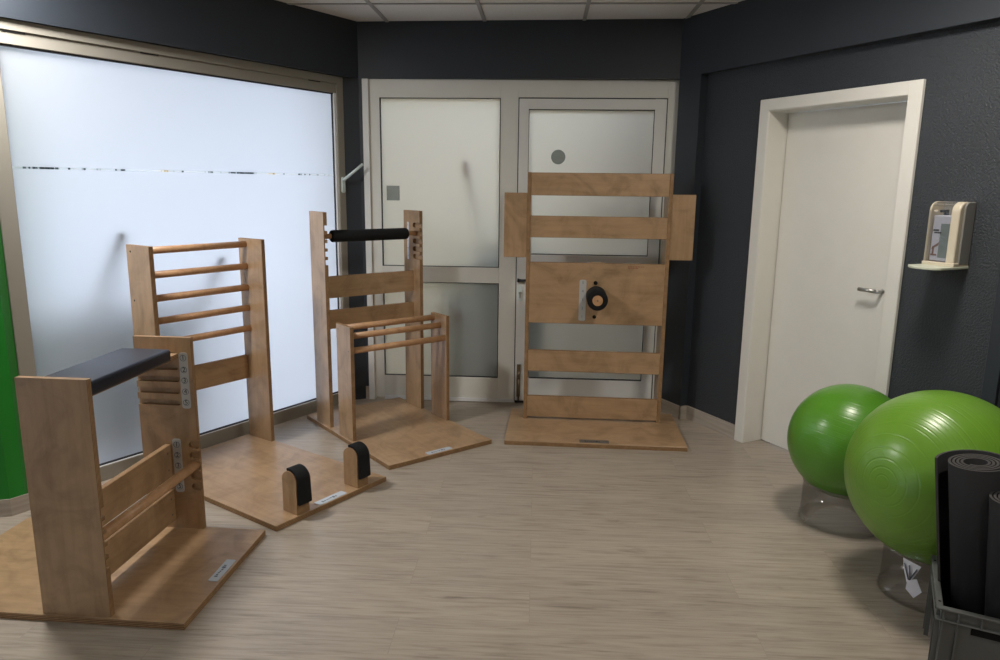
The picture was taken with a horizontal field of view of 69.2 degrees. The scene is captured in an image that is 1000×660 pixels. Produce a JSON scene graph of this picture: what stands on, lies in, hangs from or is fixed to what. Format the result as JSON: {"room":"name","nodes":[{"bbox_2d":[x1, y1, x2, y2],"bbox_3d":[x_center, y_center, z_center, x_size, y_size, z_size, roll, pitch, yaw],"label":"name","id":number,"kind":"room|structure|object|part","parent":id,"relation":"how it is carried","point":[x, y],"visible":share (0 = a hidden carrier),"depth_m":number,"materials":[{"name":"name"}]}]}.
{"room":"physiotherapy exercise room","nodes":[
{"label":"physiotherapy exercise room","id":0,"kind":"room"},
{"bbox_2d":[0,228,27,499],"bbox_3d":[-2.800,-0.159,2.878,0.514,2.318,1.578,10,14,38],"label":"wall pillar","id":1,"kind":"structure","parent":0,"point":[13,480],"depth_m":3.45,"materials":[{"name":"green paint"}]},
{"bbox_2d":[0,0,365,399],"bbox_3d":[-2.912,-0.315,2.696,0.309,2.692,6.469,8,13,33],"label":"wall","id":2,"kind":"structure","parent":0,"point":[271,32],"depth_m":4.31,"materials":[{"name":"paint"}]},
{"bbox_2d":[0,493,29,516],"bbox_3d":[-2.597,0.867,3.447,0.646,0.088,0.065,-4,12,-20],"label":"baseboard","id":3,"kind":"structure","parent":2,"relation":"attached to","point":[20,504],"depth_m":3.51,"materials":[{"name":"brown wood"}]},
{"bbox_2d":[0,17,362,481],"bbox_3d":[-1.679,-0.436,4.332,0.221,2.324,2.266,8,13,33],"label":"window","id":4,"kind":"structure","parent":2,"relation":"in","point":[107,143],"depth_m":4.01,"materials":[{"name":"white glass"}]},
{"bbox_3d":[-1.733,-1.198,4.188,0.008,0.546,2.052,8,13,33],"label":"glass pane","id":5,"kind":"part","parent":4,"relation":"part of","materials":[{"name":"white glass"}]},
{"bbox_3d":[-1.746,-0.152,4.397,0.008,1.568,2.052,8,13,33],"label":"glass pane","id":6,"kind":"part","parent":4,"relation":"part of","materials":[{"name":"white glass"}]},
{"bbox_3d":[-1.106,-1.024,5.113,0.012,0.110,0.030,8,13,33],"label":"handle","id":7,"kind":"part","parent":4,"relation":"part of","materials":[{"name":"silver metal"}]},
{"bbox_3d":[-1.034,-1.106,5.084,0.155,0.131,0.041,1,11,1],"label":"lever","id":8,"kind":"part","parent":4,"relation":"part of","materials":[{"name":"silver metal"}]},
{"bbox_2d":[0,396,930,659],"bbox_3d":[-0.017,1.403,1.300,10.400,0.060,10.400,1,11,0],"label":"floor","id":9,"kind":"structure","parent":0,"point":[496,550],"depth_m":3.08,"materials":[{"name":"grey wood"}]},
{"bbox_2d":[0,335,264,629],"bbox_3d":[-1.688,0.549,2.949,1.160,0.929,0.738,2,11,5],"label":"exercise equipment","id":10,"kind":"object","parent":9,"relation":"on","point":[157,564],"visible":1,"depth_m":2.83,"materials":[{"name":"brown wood"}]},
{"bbox_3d":[-1.554,0.607,2.593,0.262,0.902,0.024,2,11,5],"label":"panel","id":11,"kind":"part","parent":10,"relation":"part of","materials":[{"name":"brown wood"}]},
{"bbox_2d":[44,348,170,394],"bbox_3d":[-1.519,0.155,2.799,0.222,0.053,0.534,2,11,5],"label":"cushion","id":12,"kind":"object","parent":10,"relation":"on","point":[109,370],"depth_m":2.78,"materials":[{"name":"black leather"}]},
{"bbox_3d":[-1.693,0.991,3.036,1.160,0.028,0.735,2,11,5],"label":"board","id":13,"kind":"part","parent":10,"relation":"part of","materials":[{"name":"brown wood"}]},
{"bbox_3d":[-1.534,0.178,2.867,0.169,0.022,0.704,2,11,5],"label":"seat","id":14,"kind":"part","parent":10,"relation":"part of","materials":[{"name":"black leather"}]},
{"bbox_3d":[-1.533,0.655,2.961,0.024,0.148,0.680,2,11,5],"label":"rail","id":15,"kind":"part","parent":10,"relation":"part of","materials":[{"name":"brown wood"}]},
{"bbox_3d":[-1.536,0.868,3.004,0.024,0.145,0.680,2,11,5],"label":"rail","id":16,"kind":"part","parent":10,"relation":"part of","materials":[{"name":"brown wood"}]},
{"bbox_3d":[-1.493,0.471,3.281,0.262,0.902,0.024,2,11,5],"label":"panel","id":17,"kind":"part","parent":10,"relation":"part of","materials":[{"name":"brown wood"}]},
{"bbox_3d":[-1.462,0.616,3.294,0.040,0.257,0.003,2,11,5],"label":"number plate","id":18,"kind":"part","parent":10,"relation":"part of","materials":[{"name":"silver metal"}]},
{"bbox_3d":[-1.397,0.225,3.211,0.040,0.256,0.003,2,11,5],"label":"number plate","id":19,"kind":"part","parent":10,"relation":"part of","materials":[{"name":"silver metal"}]},
{"bbox_2d":[126,238,385,530],"bbox_3d":[-1.303,0.192,3.883,1.183,1.272,0.735,9,14,34],"label":"station","id":20,"kind":"object","parent":9,"relation":"on","point":[258,478],"visible":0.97,"depth_m":4.05,"materials":[{"name":"brown wood"}]},
{"bbox_3d":[-1.766,0.275,4.246,0.024,0.147,0.659,8,14,34],"label":"cross rail","id":21,"kind":"part","parent":20,"relation":"part of","materials":[{"name":"brown wood"}]},
{"bbox_3d":[-1.314,0.801,4.007,1.173,0.028,0.735,8,14,34],"label":"board","id":22,"kind":"part","parent":20,"relation":"part of","materials":[{"name":"brown wood"}]},
{"bbox_2d":[307,210,491,469],"bbox_3d":[-0.685,-0.032,4.655,0.737,1.424,1.145,-8,14,-37],"label":"station","id":23,"kind":"object","parent":9,"relation":"on","point":[398,432],"visible":1,"depth_m":4.76,"materials":[{"name":"brown wood"}]},
{"bbox_3d":[-0.958,0.323,4.513,0.024,0.720,0.190,-8,14,-37],"label":"panel","id":24,"kind":"part","parent":23,"relation":"part of","materials":[{"name":"brown wood"}]},
{"bbox_3d":[-0.879,-0.309,4.870,0.672,0.142,0.024,-8,14,-37],"label":"cross rail","id":25,"kind":"part","parent":23,"relation":"part of","materials":[{"name":"brown wood"}]},
{"bbox_3d":[-0.881,-0.101,4.911,0.672,0.123,0.024,-8,14,-37],"label":"cross rail","id":26,"kind":"part","parent":23,"relation":"part of","materials":[{"name":"brown wood"}]},
{"bbox_3d":[-0.694,0.652,4.791,0.735,0.028,1.145,-8,14,-37],"label":"board","id":27,"kind":"part","parent":23,"relation":"part of","materials":[{"name":"brown wood"}]},
{"bbox_3d":[-0.641,-0.625,5.056,0.003,0.260,0.022,-8,14,-37],"label":"number plate","id":28,"kind":"part","parent":23,"relation":"part of","materials":[{"name":"silver metal"}]},
{"bbox_3d":[-0.408,0.246,4.934,0.024,0.720,0.190,-8,14,-37],"label":"panel","id":29,"kind":"part","parent":23,"relation":"part of","materials":[{"name":"brown wood"}]},
{"bbox_2d":[504,172,695,451],"bbox_3d":[0.622,-0.155,4.681,1.228,1.686,0.675,2,11,4],"label":"frame","id":30,"kind":"object","parent":9,"relation":"on","point":[556,292],"visible":1,"depth_m":4.77,"materials":[{"name":"brown wood"}]},
{"bbox_3d":[0.546,-0.197,4.803,0.046,0.274,0.003,2,11,4],"label":"number plate","id":31,"kind":"part","parent":30,"relation":"part of","materials":[{"name":"silver metal"}]},
{"bbox_3d":[0.620,0.658,4.843,1.134,0.028,0.675,2,11,4],"label":"board","id":32,"kind":"part","parent":30,"relation":"part of","materials":[{"name":"brown wood"}]},
{"bbox_3d":[0.635,-0.240,4.801,0.881,0.408,0.024,2,11,4],"label":"panel","id":33,"kind":"part","parent":30,"relation":"part of","materials":[{"name":"brown wood"}]},
{"bbox_2d":[798,478,873,537],"bbox_3d":[1.682,0.839,3.561,0.388,0.200,0.388,1,11,0],"label":"stand","id":34,"kind":"object","parent":9,"relation":"on","point":[813,498],"visible":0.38,"depth_m":3.48,"materials":[{"name":"clear plastic"}]},
{"bbox_2d":[787,384,890,495],"bbox_3d":[1.686,0.538,3.501,0.554,0.554,0.554,8,14,34],"label":"exercise ball","id":35,"kind":"object","parent":34,"relation":"on","point":[821,428],"visible":0.62,"depth_m":3.36,"materials":[{"name":"green rubber"}]},
{"bbox_2d":[876,544,930,612],"bbox_3d":[1.722,0.967,2.923,0.344,0.199,0.344,1,11,0],"label":"stand","id":36,"kind":"object","parent":9,"relation":"on","point":[895,567],"visible":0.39,"depth_m":2.85,"materials":[{"name":"clear plastic"}]},
{"bbox_2d":[844,390,999,564],"bbox_3d":[1.727,0.577,2.845,0.693,0.680,0.693,1,11,0],"label":"exercise ball","id":37,"kind":"object","parent":36,"relation":"on","point":[889,462],"visible":0.73,"depth_m":2.68,"materials":[{"name":"green rubber"}]},
{"bbox_2d":[923,555,999,659],"bbox_3d":[1.736,1.026,2.370,0.583,0.301,0.385,7,13,27],"label":"crate","id":38,"kind":"object","parent":9,"relation":"on","point":[955,634],"visible":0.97,"depth_m":2.31,"materials":[{"name":"grey plastic"}]},
{"bbox_2d":[935,449,999,614],"bbox_3d":[1.572,0.785,2.394,0.308,0.768,0.200,3,12,13],"label":"rolled mat","id":39,"kind":"object","parent":38,"relation":"in","point":[965,479],"visible":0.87,"depth_m":2.33,"materials":[{"name":"black rubber"}]},
{"bbox_2d":[984,491,999,618],"bbox_3d":[1.593,0.841,2.272,0.206,0.695,0.118,-1,11,-11],"label":"rolled mat","id":40,"kind":"object","parent":38,"relation":"in","point":[992,586],"visible":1,"depth_m":2.23,"materials":[{"name":"black rubber"}]},
{"bbox_2d":[277,0,743,21],"bbox_3d":[0.015,-1.267,0.614,10.400,0.060,10.100,1,11,0],"label":"ceiling","id":41,"kind":"structure","parent":0,"point":[596,11],"depth_m":4.60,"materials":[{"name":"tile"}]},
{"bbox_2d":[357,19,682,385],"bbox_3d":[0.263,-0.786,5.250,2.578,2.692,0.328,1,11,3],"label":"wall","id":42,"kind":"structure","parent":0,"point":[590,49],"depth_m":4.91,"materials":[{"name":"paint"}]},
{"bbox_2d":[366,386,368,398],"bbox_3d":[-1.000,0.473,5.485,0.027,0.100,0.010,1,11,3],"label":"baseboard","id":43,"kind":"structure","parent":42,"relation":"attached to","point":[367,387],"depth_m":5.48,"materials":[{"name":"brown wood"}]},
{"bbox_2d":[362,79,678,402],"bbox_3d":[0.133,-0.594,5.234,2.214,2.318,0.090,1,11,3],"label":"double door","id":44,"kind":"structure","parent":42,"relation":"in","point":[446,150],"depth_m":5.20,"materials":[{"name":"grey metal"}]},
{"bbox_3d":[-0.423,-1.044,5.182,0.844,1.171,0.008,1,11,3],"label":"glass pane","id":45,"kind":"part","parent":44,"relation":"part of","materials":[{"name":"white glass"}]},
{"bbox_3d":[-0.436,-0.006,5.389,0.844,0.702,0.008,1,11,3],"label":"glass pane","id":46,"kind":"part","parent":44,"relation":"part of","materials":[{"name":"white glass"}]},
{"bbox_2d":[514,97,667,402],"bbox_3d":[0.627,-0.522,5.204,1.022,2.193,0.099,1,11,3],"label":"door","id":47,"kind":"structure","parent":44,"relation":"attached to","point":[559,135],"depth_m":5.14,"materials":[{"name":"white metal"}]},
{"bbox_3d":[0.147,-0.264,5.264,0.030,0.110,0.006,1,11,3],"label":"lock plate","id":48,"kind":"part","parent":47,"relation":"part of","materials":[{"name":"silver metal"}]},
{"bbox_3d":[0.617,-0.032,5.316,0.858,0.797,0.008,1,11,3],"label":"glass pane","id":49,"kind":"part","parent":47,"relation":"part of","materials":[{"name":"white glass"}]},
{"bbox_3d":[0.629,-1.032,5.116,0.858,0.997,0.008,1,11,3],"label":"glass pane","id":50,"kind":"part","parent":47,"relation":"part of","materials":[{"name":"white glass"}]},
{"bbox_2d":[661,0,999,424],"bbox_3d":[2.538,-0.258,2.742,0.251,2.692,7.300,-5,13,-26],"label":"wall","id":51,"kind":"structure","parent":0,"point":[944,320],"depth_m":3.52,"materials":[{"name":"paint"}]},
{"bbox_2d":[661,398,734,438],"bbox_3d":[1.671,0.737,4.346,0.075,0.092,2.171,-5,13,-26],"label":"baseboard","id":52,"kind":"structure","parent":51,"relation":"attached to","point":[721,426],"depth_m":5.00,"materials":[{"name":"brown wood"}]},
{"bbox_2d":[734,79,925,449],"bbox_3d":[1.848,-0.242,4.092,0.217,2.116,1.014,-5,13,-26],"label":"door","id":53,"kind":"structure","parent":51,"relation":"in","point":[835,170],"depth_m":4.13,"materials":[{"name":"white paint"}]},
{"bbox_3d":[1.978,-0.210,3.863,0.064,0.025,0.116,-5,13,-26],"label":"handle","id":54,"kind":"part","parent":53,"relation":"part of","materials":[{"name":"metal"}]},
{"bbox_2d":[908,201,976,270],"bbox_3d":[1.993,-0.430,3.288,0.238,0.300,0.164,-5,13,-26],"label":"soap dispenser","id":55,"kind":"object","parent":51,"relation":"attached to","point":[950,226],"visible":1,"depth_m":3.27,"materials":[{"name":"beige plastic"}]},
{"bbox_2d":[908,264,967,270],"bbox_3d":[1.990,-0.289,3.315,0.235,0.012,0.164,-5,13,-26],"label":"drip tray","id":56,"kind":"object","parent":55,"relation":"on","point":[937,267],"depth_m":3.27,"materials":[{"name":"beige plastic"}]},
{"bbox_2d":[929,210,950,261],"bbox_3d":[2.039,-0.434,3.326,0.100,0.233,0.105,1,11,0],"label":"bottle","id":57,"kind":"object","parent":55,"relation":"on","point":[939,220],"depth_m":3.32,"materials":[{"name":"beige plastic"}]},
{"bbox_3d":[2.094,-0.446,3.330,0.012,0.284,0.152,-5,13,-26],"label":"plate","id":58,"kind":"part","parent":55,"relation":"part of","materials":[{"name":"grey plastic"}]},
{"bbox_2d":[981,270,999,407],"bbox_3d":[2.398,-0.071,2.754,0.018,2.318,0.976,-5,13,-26],"label":"trim","id":59,"kind":"structure","parent":51,"relation":"attached to","point":[991,380],"depth_m":3.21,"materials":[{"name":"paint"}]}
]}

